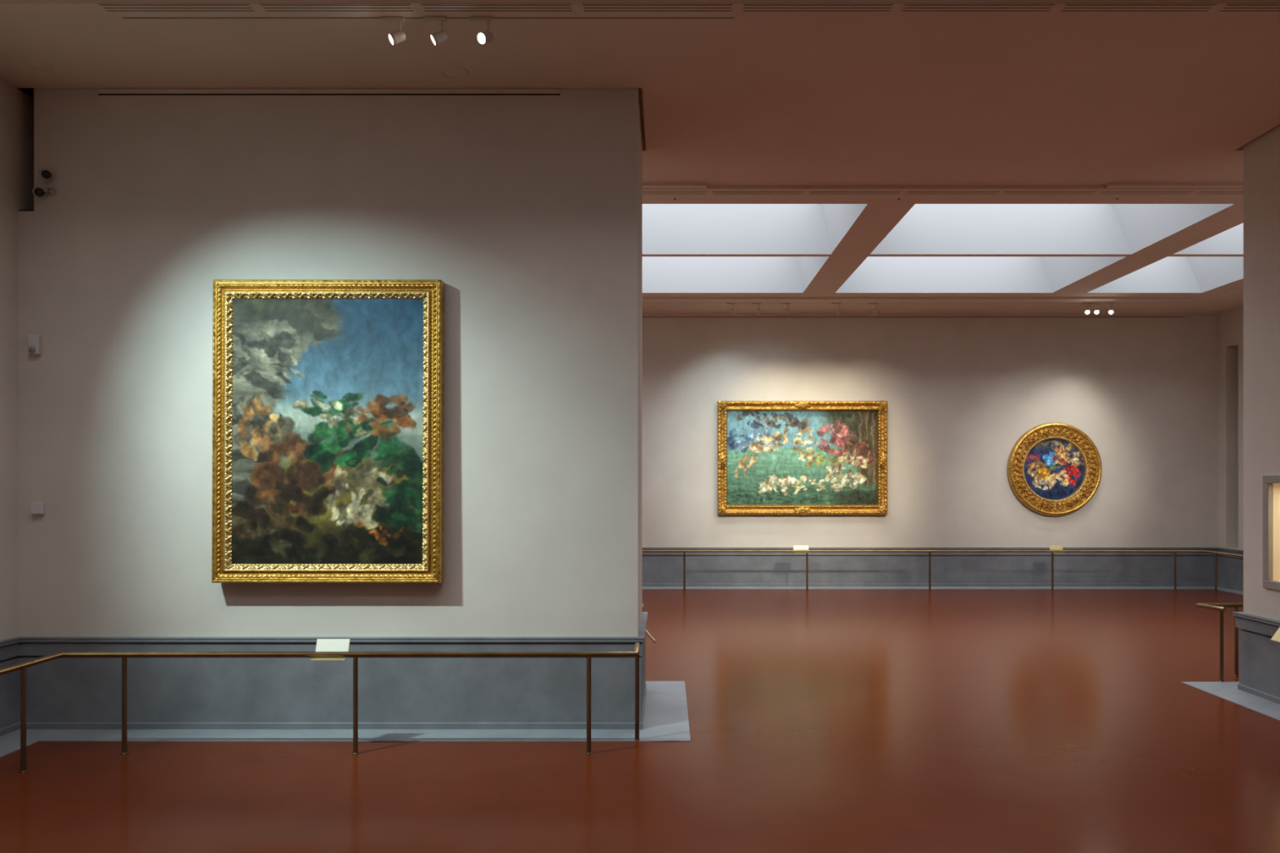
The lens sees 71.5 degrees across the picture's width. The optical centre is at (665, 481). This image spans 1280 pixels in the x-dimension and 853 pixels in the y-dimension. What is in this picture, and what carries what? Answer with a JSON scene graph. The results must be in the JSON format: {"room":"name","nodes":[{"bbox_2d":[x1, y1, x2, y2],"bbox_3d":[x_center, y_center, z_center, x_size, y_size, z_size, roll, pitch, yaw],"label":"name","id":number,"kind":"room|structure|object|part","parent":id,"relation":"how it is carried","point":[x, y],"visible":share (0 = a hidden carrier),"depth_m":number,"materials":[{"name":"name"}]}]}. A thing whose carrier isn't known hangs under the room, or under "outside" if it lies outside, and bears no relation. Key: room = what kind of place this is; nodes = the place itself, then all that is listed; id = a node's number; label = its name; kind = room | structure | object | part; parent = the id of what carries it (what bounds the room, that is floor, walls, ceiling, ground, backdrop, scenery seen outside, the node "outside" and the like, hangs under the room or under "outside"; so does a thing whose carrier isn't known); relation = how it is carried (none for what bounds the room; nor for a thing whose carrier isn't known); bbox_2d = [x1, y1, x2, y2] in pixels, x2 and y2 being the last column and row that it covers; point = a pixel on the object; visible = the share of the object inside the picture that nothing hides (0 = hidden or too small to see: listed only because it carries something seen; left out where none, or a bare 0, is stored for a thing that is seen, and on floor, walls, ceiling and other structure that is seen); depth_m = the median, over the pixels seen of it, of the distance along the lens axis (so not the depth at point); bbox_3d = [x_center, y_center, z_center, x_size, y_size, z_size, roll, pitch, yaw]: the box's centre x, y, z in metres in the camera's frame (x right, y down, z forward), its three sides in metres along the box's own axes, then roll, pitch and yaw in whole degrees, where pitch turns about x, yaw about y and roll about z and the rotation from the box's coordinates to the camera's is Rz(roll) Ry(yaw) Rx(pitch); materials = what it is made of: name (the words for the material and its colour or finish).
{"room":"museum","nodes":[
{"label":"museum","id":0,"kind":"room"},
{"bbox_2d":[0,78,33,640],"bbox_3d":[-5.152,-0.666,6.500,0.200,5.192,20.000,0,0,0],"label":"wall","id":1,"kind":"structure","parent":0,"point":[16,107],"depth_m":6.85,"materials":[{"name":"paint"}]},
{"bbox_2d":[18,88,34,211],"bbox_3d":[-4.989,-2.635,7.053,0.127,1.055,0.237,0,0,0],"label":"trim","id":2,"kind":"structure","parent":1,"relation":"attached to","point":[33,89],"depth_m":6.93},
{"bbox_2d":[97,3,256,11],"bbox_3d":[-3.118,-3.025,5.677,0.973,0.004,0.092,0,0,0],"label":"air vent","id":3,"kind":"object","parent":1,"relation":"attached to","point":[105,6],"visible":1,"depth_m":5.67,"materials":[{"name":"metal"}]},
{"bbox_2d":[0,612,647,736],"bbox_3d":[-2.609,1.572,2.375,4.886,0.716,11.750,0,0,0],"label":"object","id":4,"kind":"structure","parent":1,"relation":"attached to","point":[63,693],"depth_m":6.90,"materials":[{"name":"grey stone"}]},
{"bbox_2d":[257,3,415,11],"bbox_3d":[-2.095,-3.025,5.677,0.973,0.004,0.092,0,0,0],"label":"air vent","id":5,"kind":"object","parent":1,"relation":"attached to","point":[265,6],"visible":1,"depth_m":5.67,"materials":[{"name":"metal"}]},
{"bbox_2d":[0,680,690,757],"bbox_3d":[-2.433,1.937,2.527,5.237,0.026,12.055,0,0,0],"label":"floor border","id":6,"kind":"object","parent":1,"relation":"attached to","point":[665,713],"depth_m":6.78,"materials":[{"name":"stone"}]},
{"bbox_2d":[419,3,574,11],"bbox_3d":[-1.073,-3.025,5.677,0.973,0.004,0.092,0,0,0],"label":"air vent","id":7,"kind":"object","parent":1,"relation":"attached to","point":[425,6],"visible":1,"depth_m":5.67,"materials":[{"name":"metal"}]},
{"bbox_2d":[0,0,1279,11],"bbox_3d":[0.106,-3.045,5.679,10.317,0.035,0.098,0,0,0],"label":"trim","id":8,"kind":"structure","parent":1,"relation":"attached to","point":[5,5],"depth_m":5.63,"materials":[{"name":"paint"}]},
{"bbox_2d":[580,3,733,11],"bbox_3d":[-0.051,-3.025,5.677,0.973,0.004,0.092,0,0,0],"label":"air vent","id":9,"kind":"object","parent":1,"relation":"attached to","point":[584,6],"visible":1,"depth_m":5.67,"materials":[{"name":"metal"}]},
{"bbox_2d":[711,191,804,194],"bbox_3d":[0.967,-3.025,9.325,0.973,0.004,0.100,0,0,0],"label":"air vent","id":10,"kind":"object","parent":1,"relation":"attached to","point":[713,192],"visible":1,"depth_m":9.31,"materials":[{"name":"paint"}]},
{"bbox_2d":[741,3,895,11],"bbox_3d":[0.971,-3.025,5.677,0.973,0.004,0.092,0,0,0],"label":"air vent","id":11,"kind":"object","parent":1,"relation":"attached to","point":[745,6],"visible":1,"depth_m":5.67,"materials":[{"name":"metal"}]},
{"bbox_2d":[642,185,1243,198],"bbox_3d":[1.974,-3.045,9.350,14.052,0.035,0.300,0,0,0],"label":"trim","id":12,"kind":"structure","parent":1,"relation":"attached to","point":[709,188],"depth_m":9.26,"materials":[{"name":"paint"}]},
{"bbox_2d":[904,191,999,194],"bbox_3d":[3.003,-3.025,9.325,0.973,0.004,0.100,0,0,0],"label":"air vent","id":13,"kind":"object","parent":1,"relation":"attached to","point":[907,192],"visible":1,"depth_m":9.31,"materials":[{"name":"metal"}]},
{"bbox_2d":[899,3,1056,11],"bbox_3d":[1.992,-3.025,5.677,0.973,0.004,0.092,0,0,0],"label":"air vent","id":14,"kind":"object","parent":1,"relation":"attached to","point":[906,6],"visible":1,"depth_m":5.67,"materials":[{"name":"metal"}]},
{"bbox_2d":[1001,191,1097,194],"bbox_3d":[4.021,-3.025,9.325,0.973,0.004,0.100,0,0,0],"label":"air vent","id":15,"kind":"object","parent":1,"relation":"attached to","point":[1004,192],"visible":1,"depth_m":9.30,"materials":[{"name":"metal"}]},
{"bbox_2d":[1058,3,1217,11],"bbox_3d":[3.014,-3.025,5.677,0.973,0.004,0.092,0,0,0],"label":"air vent","id":16,"kind":"object","parent":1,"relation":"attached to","point":[1067,6],"visible":1,"depth_m":5.67,"materials":[{"name":"metal"}]},
{"bbox_2d":[1097,191,1195,194],"bbox_3d":[5.039,-3.025,9.325,0.973,0.004,0.100,0,0,0],"label":"air vent","id":17,"kind":"object","parent":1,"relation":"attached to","point":[1102,192],"visible":1,"depth_m":9.30,"materials":[{"name":"metal"}]},
{"bbox_2d":[1217,3,1279,11],"bbox_3d":[4.037,-3.025,5.677,0.973,0.004,0.092,0,0,0],"label":"air vent","id":18,"kind":"object","parent":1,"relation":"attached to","point":[1228,6],"visible":1,"depth_m":5.68,"materials":[{"name":"metal"}]},
{"bbox_2d":[17,88,642,636],"bbox_3d":[-2.634,-0.626,7.566,4.836,5.112,1.268,0,0,0],"label":"wall","id":19,"kind":"structure","parent":0,"point":[527,211],"depth_m":6.93,"materials":[{"name":"paint"}]},
{"bbox_2d":[27,335,41,355],"bbox_3d":[-4.902,-1.058,6.901,0.082,0.148,0.062,0,0,0],"label":"sensor","id":20,"kind":"object","parent":19,"relation":"attached to","point":[34,342],"visible":1,"depth_m":6.88,"materials":[{"name":"white plastic"}]},
{"bbox_2d":[30,502,44,514],"bbox_3d":[-4.883,0.211,6.911,0.092,0.092,0.042,0,0,0],"label":"junction box","id":21,"kind":"object","parent":19,"relation":"attached to","point":[36,508],"visible":1,"depth_m":6.89,"materials":[{"name":"white plastic"}]},
{"bbox_2d":[32,186,56,197],"bbox_3d":[-4.817,-2.240,6.880,0.134,0.092,0.099,0,0,0],"label":"security camera","id":22,"kind":"object","parent":19,"relation":"attached to","point":[37,191],"visible":1,"depth_m":6.86,"materials":[{"name":"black plastic"}]},
{"bbox_2d":[38,168,52,181],"bbox_3d":[-4.811,-2.376,6.880,0.120,0.104,0.099,0,0,0],"label":"security camera","id":23,"kind":"object","parent":19,"relation":"attached to","point":[46,175],"visible":1,"depth_m":6.85,"materials":[{"name":"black plastic"}]},
{"bbox_2d":[211,280,444,582],"bbox_3d":[-2.598,-0.384,6.858,1.752,2.329,0.142,0,0,0],"label":"framed painting","id":24,"kind":"object","parent":19,"relation":"attached to","point":[328,395],"visible":1,"depth_m":6.83,"materials":[{"name":"gold wood"}]},
{"bbox_2d":[97,88,559,96],"bbox_3d":[-2.624,-3.031,6.926,3.598,0.054,0.010,0,0,0],"label":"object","id":25,"kind":"object","parent":19,"relation":"in","point":[101,92],"visible":1,"depth_m":6.92,"materials":[{"name":"paint"}]},
{"bbox_2d":[0,589,1279,852],"bbox_3d":[2.544,2.030,6.400,15.592,0.200,20.200,0,0,0],"label":"floor","id":26,"kind":"structure","parent":0,"point":[821,721],"depth_m":6.13,"materials":[{"name":"red plastic"}]},
{"bbox_2d":[0,642,639,773],"bbox_3d":[-2.242,1.568,3.820,4.106,0.724,5.640,0,0,0],"label":"railing","id":27,"kind":"object","parent":26,"relation":"on","point":[124,655],"visible":1,"depth_m":6.27,"materials":[{"name":"gold metal"}]},
{"bbox_3d":[-4.262,1.584,5.900,0.033,0.692,0.032,0,0,0],"label":"post","id":28,"kind":"part","parent":27,"relation":"part of","materials":[{"name":"brown metal"}]},
{"bbox_3d":[-3.829,1.584,6.290,0.033,0.692,0.032,0,0,0],"label":"post","id":29,"kind":"part","parent":27,"relation":"part of","materials":[{"name":"brown metal"}]},
{"bbox_3d":[-2.244,1.226,3.820,4.104,0.041,5.640,0,0,0],"label":"handrail","id":30,"kind":"part","parent":27,"relation":"part of","materials":[{"name":"gold metal"}]},
{"bbox_2d":[310,639,350,660],"bbox_3d":[-2.378,1.194,6.305,0.236,0.128,0.131,0,0,0],"label":"label plate","id":31,"kind":"object","parent":27,"relation":"attached to","point":[322,645],"visible":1,"depth_m":6.34,"materials":[{"name":"white metal"}]},
{"bbox_3d":[-2.194,1.584,6.290,0.033,0.692,0.032,0,0,0],"label":"post","id":32,"kind":"part","parent":27,"relation":"part of","materials":[{"name":"brown metal"}]},
{"bbox_3d":[-0.543,1.584,6.290,0.033,0.692,0.032,0,0,0],"label":"post","id":33,"kind":"part","parent":27,"relation":"part of","materials":[{"name":"brown metal"}]},
{"bbox_3d":[-0.212,1.584,6.610,0.033,0.692,0.032,0,0,0],"label":"post","id":34,"kind":"part","parent":27,"relation":"part of","materials":[{"name":"brown metal"}]},
{"bbox_2d":[642,550,1243,593],"bbox_3d":[2.446,1.568,12.411,14.093,0.724,6.423,0,0,0],"label":"railing","id":35,"kind":"object","parent":26,"relation":"on","point":[684,552],"visible":0.72,"depth_m":15.59,"materials":[{"name":"gold metal"}]},
{"bbox_3d":[0.331,1.584,15.600,0.033,0.692,0.032,0,0,0],"label":"post","id":36,"kind":"part","parent":35,"relation":"part of","materials":[{"name":"brown metal"}]},
{"bbox_2d":[793,545,809,553],"bbox_3d":[2.385,1.194,15.615,0.270,0.128,0.131,0,0,0],"label":"label plate","id":37,"kind":"object","parent":35,"relation":"attached to","point":[795,547],"visible":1,"depth_m":15.66,"materials":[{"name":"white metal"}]},
{"bbox_3d":[2.484,1.584,15.600,0.033,0.692,0.032,0,0,0],"label":"post","id":38,"kind":"part","parent":35,"relation":"part of","materials":[{"name":"brown metal"}]},
{"bbox_3d":[4.637,1.584,15.600,0.033,0.692,0.032,0,0,0],"label":"post","id":39,"kind":"part","parent":35,"relation":"part of","materials":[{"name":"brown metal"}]},
{"bbox_3d":[2.445,1.226,12.410,14.090,0.041,6.420,0,0,0],"label":"handrail","id":40,"kind":"part","parent":35,"relation":"part of","materials":[{"name":"gold metal"}]},
{"bbox_3d":[6.790,1.584,15.600,0.033,0.692,0.032,0,0,0],"label":"post","id":41,"kind":"part","parent":35,"relation":"part of","materials":[{"name":"brown metal"}]},
{"bbox_2d":[1048,545,1065,553],"bbox_3d":[6.880,1.194,15.615,0.230,0.128,0.131,0,0,0],"label":"label plate","id":42,"kind":"object","parent":35,"relation":"attached to","point":[1051,547],"visible":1,"depth_m":15.66,"materials":[{"name":"beige paper"}]},
{"bbox_3d":[8.943,1.584,15.600,0.033,0.692,0.032,0,0,0],"label":"post","id":43,"kind":"part","parent":35,"relation":"part of","materials":[{"name":"brown metal"}]},
{"bbox_3d":[9.455,1.584,15.270,0.033,0.692,0.032,0,0,0],"label":"post","id":44,"kind":"part","parent":35,"relation":"part of","materials":[{"name":"brown metal"}]},
{"bbox_2d":[1195,603,1243,681],"bbox_3d":[6.425,1.568,8.654,2.351,0.724,0.318,0,0,0],"label":"railing","id":45,"kind":"object","parent":26,"relation":"on","point":[1218,606],"visible":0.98,"depth_m":8.73,"materials":[{"name":"gold metal"}]},
{"bbox_3d":[6.425,1.226,8.653,2.351,0.041,0.315,0,0,0],"label":"handrail","id":46,"kind":"part","parent":45,"relation":"part of","materials":[{"name":"gold metal"}]},
{"bbox_3d":[5.345,1.584,8.545,0.033,0.692,0.032,0,0,0],"label":"post","id":47,"kind":"part","parent":45,"relation":"part of","materials":[{"name":"brown metal"}]},
{"bbox_3d":[5.645,1.584,8.790,0.033,0.692,0.032,0,0,0],"label":"post","id":48,"kind":"part","parent":45,"relation":"part of","materials":[{"name":"brown metal"}]},
{"bbox_2d":[1181,681,1279,720],"bbox_3d":[5.787,1.937,2.513,1.685,0.026,12.025,0,0,0],"label":"trim","id":49,"kind":"structure","parent":26,"relation":"on","point":[1228,691],"depth_m":7.94,"materials":[{"name":"stone"}]},
{"bbox_3d":[4.983,1.568,3.991,0.333,0.724,5.983,0,0,0],"label":"railing","id":50,"kind":"object","parent":26,"relation":"on","visible":0},
{"bbox_2d":[1271,626,1279,642],"bbox_3d":[4.830,1.196,6.880,0.094,0.133,0.300,0,0,0],"label":"label plate","id":51,"kind":"object","parent":50,"relation":"attached to","point":[1276,637],"visible":1,"depth_m":7.00,"materials":[{"name":"beige paper"}]},
{"bbox_2d":[0,11,1279,314],"bbox_3d":[2.594,-3.122,6.400,15.292,0.120,19.800,0,0,0],"label":"ceiling","id":52,"kind":"structure","parent":0,"point":[749,98],"depth_m":6.87,"materials":[{"name":"paint"}]},
{"bbox_2d":[26,59,55,71],"bbox_3d":[-4.596,-3.057,6.543,0.173,0.010,0.173,0,0,0],"label":"ceiling speaker","id":53,"kind":"object","parent":52,"relation":"attached to","point":[41,65],"visible":1,"depth_m":6.54,"materials":[{"name":"paint"}]},
{"bbox_2d":[115,11,735,17],"bbox_3d":[-1.550,-3.045,5.772,4.000,0.035,0.086,0,0,0],"label":"track","id":54,"kind":"object","parent":52,"relation":"attached to","point":[122,14],"visible":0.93,"depth_m":5.75,"materials":[{"name":"metal"}]},
{"bbox_2d":[380,16,405,45],"bbox_3d":[-1.774,-2.935,5.791,0.159,0.184,0.082,0,0,-12],"label":"spotlight","id":55,"kind":"object","parent":54,"relation":"attached to","point":[395,37],"visible":1,"depth_m":5.79,"materials":[{"name":"white"}]},
{"bbox_3d":[-1.738,-2.963,5.800,0.028,0.088,0.020,0,0,0],"label":"stem","id":56,"kind":"part","parent":55,"relation":"part of","materials":[{"name":"metal"}]},
{"bbox_2d":[422,16,448,45],"bbox_3d":[-1.500,-2.935,5.793,0.159,0.185,0.074,0,0,-10],"label":"spotlight","id":57,"kind":"object","parent":54,"relation":"attached to","point":[437,37],"visible":1,"depth_m":5.78,"materials":[{"name":"white"}]},
{"bbox_2d":[469,16,493,44],"bbox_3d":[-1.203,-2.934,5.796,0.150,0.185,0.111,0,0,0],"label":"spotlight","id":58,"kind":"object","parent":54,"relation":"attached to","point":[483,37],"visible":1,"depth_m":5.78,"materials":[{"name":"white metal"}]},
{"bbox_3d":[-1.161,-2.963,5.800,0.028,0.088,0.020,0,0,0],"label":"stem","id":59,"kind":"part","parent":58,"relation":"part of","materials":[{"name":"metal"}]},
{"bbox_2d":[440,66,469,79],"bbox_3d":[-1.576,-3.057,6.657,0.214,0.010,0.214,0,0,0],"label":"ceiling speaker","id":60,"kind":"object","parent":52,"relation":"attached to","point":[456,73],"visible":1,"depth_m":6.65,"materials":[{"name":"paint"}]},
{"bbox_2d":[642,191,706,194],"bbox_3d":[-0.051,-3.025,9.325,0.973,0.004,0.100,0,0,0],"label":"air vent","id":61,"kind":"object","parent":52,"relation":"attached to","point":[643,192],"visible":0.6,"depth_m":9.31,"materials":[{"name":"metal"}]},
{"bbox_2d":[642,182,706,188],"bbox_3d":[-1.790,-3.045,9.149,4.420,0.035,0.099,0,0,0],"label":"track","id":62,"kind":"object","parent":52,"relation":"attached to","point":[645,184],"visible":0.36,"depth_m":9.10,"materials":[{"name":"metal"}]},
{"bbox_2d":[642,256,829,293],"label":"skylight","id":63,"kind":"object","parent":52,"relation":"attached to","point":[660,274],"depth_m":14.59,"materials":[{"name":"white glass"}]},
{"bbox_2d":[642,204,866,253],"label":"skylight","id":64,"kind":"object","parent":52,"relation":"attached to","point":[667,228],"depth_m":12.15,"materials":[{"name":"white glass"}]},
{"bbox_2d":[796,309,808,311],"bbox_3d":[2.450,-3.057,15.948,0.204,0.010,0.204,0,0,0],"label":"ceiling speaker","id":65,"kind":"object","parent":52,"relation":"attached to","point":[799,310],"visible":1,"depth_m":15.92,"materials":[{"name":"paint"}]},
{"bbox_2d":[808,191,902,194],"bbox_3d":[1.985,-3.025,9.325,0.973,0.004,0.100,0,0,0],"label":"air vent","id":66,"kind":"object","parent":52,"relation":"attached to","point":[810,192],"visible":1,"depth_m":9.30,"materials":[{"name":"metal"}]},
{"bbox_2d":[642,301,1176,302],"bbox_3d":[2.300,-3.045,15.025,12.600,0.035,0.129,0,0,0],"label":"track","id":67,"kind":"object","parent":52,"relation":"attached to","point":[642,301],"visible":0.43,"depth_m":14.98,"materials":[{"name":"metal"}]},
{"bbox_2d":[726,302,735,315],"bbox_3d":[1.110,-2.924,15.089,0.150,0.210,0.106,0,0,0],"label":"spotlight","id":68,"kind":"object","parent":67,"relation":"attached to","point":[732,310],"visible":1,"depth_m":15.07,"materials":[{"name":"white metal"}]},
{"bbox_2d":[751,302,760,315],"bbox_3d":[1.545,-2.924,15.089,0.150,0.210,0.106,0,0,0],"label":"spotlight","id":69,"kind":"object","parent":67,"relation":"attached to","point":[757,313],"visible":1,"depth_m":15.07,"materials":[{"name":"white"}]},
{"bbox_2d":[781,302,790,315],"bbox_3d":[2.039,-2.924,15.089,0.150,0.210,0.106,0,0,0],"label":"spotlight","id":70,"kind":"object","parent":67,"relation":"attached to","point":[787,312],"visible":1,"depth_m":15.07,"materials":[{"name":"white"}]},
{"bbox_2d":[831,302,840,315],"bbox_3d":[2.896,-2.924,15.089,0.150,0.210,0.106,0,0,0],"label":"spotlight","id":71,"kind":"object","parent":67,"relation":"attached to","point":[837,312],"visible":1,"depth_m":15.07,"materials":[{"name":"white"}]},
{"bbox_2d":[868,302,877,315],"bbox_3d":[3.524,-2.924,15.089,0.150,0.210,0.106,0,0,0],"label":"spotlight","id":72,"kind":"object","parent":67,"relation":"attached to","point":[874,312],"visible":1,"depth_m":15.07,"materials":[{"name":"white"}]},
{"bbox_2d":[1080,302,1090,314],"bbox_3d":[7.132,-2.930,15.081,0.150,0.198,0.113,0,0,0],"label":"spotlight","id":73,"kind":"object","parent":67,"relation":"attached to","point":[1087,310],"visible":1,"depth_m":15.07,"materials":[{"name":"white metal"}]},
{"bbox_2d":[1090,302,1099,314],"bbox_3d":[7.289,-2.930,15.081,0.150,0.198,0.113,0,0,0],"label":"spotlight","id":74,"kind":"object","parent":67,"relation":"attached to","point":[1096,310],"visible":1,"depth_m":15.07,"materials":[{"name":"white metal"}]},
{"bbox_2d":[1104,302,1114,314],"bbox_3d":[7.530,-2.930,15.081,0.150,0.198,0.113,0,0,0],"label":"spotlight","id":75,"kind":"object","parent":67,"relation":"attached to","point":[1111,310],"visible":1,"depth_m":15.07,"materials":[{"name":"white metal"}]},
{"bbox_2d":[642,297,1195,301],"bbox_3d":[1.879,-3.045,14.870,13.862,0.035,0.180,0,0,0],"label":"trim","id":76,"kind":"structure","parent":52,"relation":"attached to","point":[644,299],"depth_m":14.78,"materials":[{"name":"paint"}]},
{"bbox_2d":[835,256,1125,293],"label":"skylight","id":77,"kind":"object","parent":52,"relation":"attached to","point":[876,274],"depth_m":14.56,"materials":[{"name":"white glass"}]},
{"bbox_2d":[870,204,1233,253],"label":"skylight","id":78,"kind":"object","parent":52,"relation":"attached to","point":[925,228],"depth_m":12.13,"materials":[{"name":"white glass"}]},
{"bbox_2d":[1087,256,1243,293],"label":"skylight","id":79,"kind":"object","parent":52,"relation":"attached to","point":[1169,274],"depth_m":14.48,"materials":[{"name":"white glass"}]},
{"bbox_2d":[1105,182,1243,188],"bbox_3d":[6.075,-3.045,9.149,3.050,0.035,0.099,0,0,0],"label":"track","id":80,"kind":"object","parent":52,"relation":"attached to","point":[1111,184],"visible":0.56,"depth_m":9.10,"materials":[{"name":"metal"}]},
{"bbox_2d":[1174,222,1243,253],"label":"skylight","id":81,"kind":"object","parent":52,"relation":"attached to","point":[1230,241],"depth_m":12.06,"materials":[{"name":"white glass"}]},
{"bbox_2d":[1195,191,1243,194],"bbox_3d":[6.057,-3.025,9.325,0.973,0.004,0.100,0,0,0],"label":"air vent","id":82,"kind":"object","parent":52,"relation":"attached to","point":[1199,192],"visible":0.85,"depth_m":9.33,"materials":[{"name":"metal"}]},
{"bbox_2d":[1213,284,1243,297],"bbox_3d":[9.100,-3.045,12.160,0.200,0.035,4.920,0,0,0],"label":"trim","id":83,"kind":"structure","parent":52,"relation":"attached to","point":[1238,289],"depth_m":14.26,"materials":[{"name":"paint"}]},
{"bbox_2d":[645,629,655,642],"bbox_3d":[-0.215,1.920,11.205,0.023,0.018,1.104,0,0,-9],"label":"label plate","id":84,"kind":"object","parent":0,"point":[648,633],"visible":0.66,"depth_m":10.96,"materials":[{"name":"white plastic"}]},
{"bbox_2d":[642,314,1218,547],"bbox_3d":[2.994,-0.666,16.400,16.092,5.192,0.200,0,0,0],"label":"wall","id":85,"kind":"structure","parent":0,"point":[960,393],"depth_m":16.30,"materials":[{"name":"paint"}]},
{"bbox_2d":[716,400,888,515],"bbox_3d":[2.497,-0.428,16.214,3.125,2.103,0.165,0,0,0],"label":"framed painting","id":86,"kind":"object","parent":85,"relation":"attached to","point":[775,457],"visible":1,"depth_m":16.28,"materials":[{"name":"gold wood"}]},
{"bbox_2d":[642,314,1183,317],"bbox_3d":[2.750,-3.029,16.294,13.500,0.054,0.010,0,0,0],"label":"air vent","id":87,"kind":"object","parent":85,"relation":"in","point":[643,315],"visible":0.6,"depth_m":16.29,"materials":[{"name":"paint"}]},
{"bbox_2d":[642,547,1243,591],"bbox_3d":[2.544,1.572,12.150,15.192,0.716,8.300,0,0,0],"label":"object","id":88,"kind":"structure","parent":85,"relation":"attached to","point":[659,569],"depth_m":16.27,"materials":[{"name":"grey stone"}]},
{"bbox_2d":[642,586,1243,595],"bbox_3d":[2.544,1.937,12.250,15.192,0.026,8.100,0,0,0],"label":"trim","id":89,"kind":"structure","parent":85,"relation":"attached to","point":[1221,588],"depth_m":16.00,"materials":[{"name":"stone"}]},
{"bbox_2d":[1007,422,1102,515],"bbox_3d":[7.117,-0.220,16.238,1.704,1.704,0.116,0,0,0],"label":"framed painting","id":90,"kind":"object","parent":85,"relation":"attached to","point":[1055,470],"visible":1,"depth_m":16.24,"materials":[{"name":"gold wood"}]},
{"bbox_3d":[7.117,-0.220,16.255,1.200,1.200,0.066,0,0,0],"label":"moulding","id":91,"kind":"part","parent":90,"relation":"part of","materials":[{"name":"gold metal"}]},
{"bbox_2d":[1218,306,1243,550],"bbox_3d":[10.490,-0.666,12.050,0.700,5.192,8.500,0,0,0],"label":"wall","id":92,"kind":"structure","parent":0,"point":[1230,322],"depth_m":16.08,"materials":[{"name":"paint"}]},
{"bbox_2d":[1243,124,1279,621],"bbox_3d":[5.980,-0.626,2.350,1.300,5.112,11.700,0,0,0],"label":"wall pier","id":93,"kind":"object","parent":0,"point":[1261,155],"visible":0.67,"depth_m":7.99,"materials":[{"name":"paint"}]},
{"bbox_2d":[1232,612,1279,704],"bbox_3d":[5.949,1.572,2.381,1.362,0.716,11.762,0,0,0],"label":"wainscot","id":94,"kind":"object","parent":93,"relation":"attached to","point":[1259,655],"visible":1,"depth_m":7.95,"materials":[{"name":"grey stone"}]},
{"bbox_2d":[1262,475,1279,591],"bbox_3d":[5.534,0.445,7.147,0.452,1.004,1.519,0,0,0],"label":"display case","id":95,"kind":"object","parent":93,"relation":"attached to","point":[1271,483],"visible":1,"depth_m":7.83,"materials":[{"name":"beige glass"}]}
]}

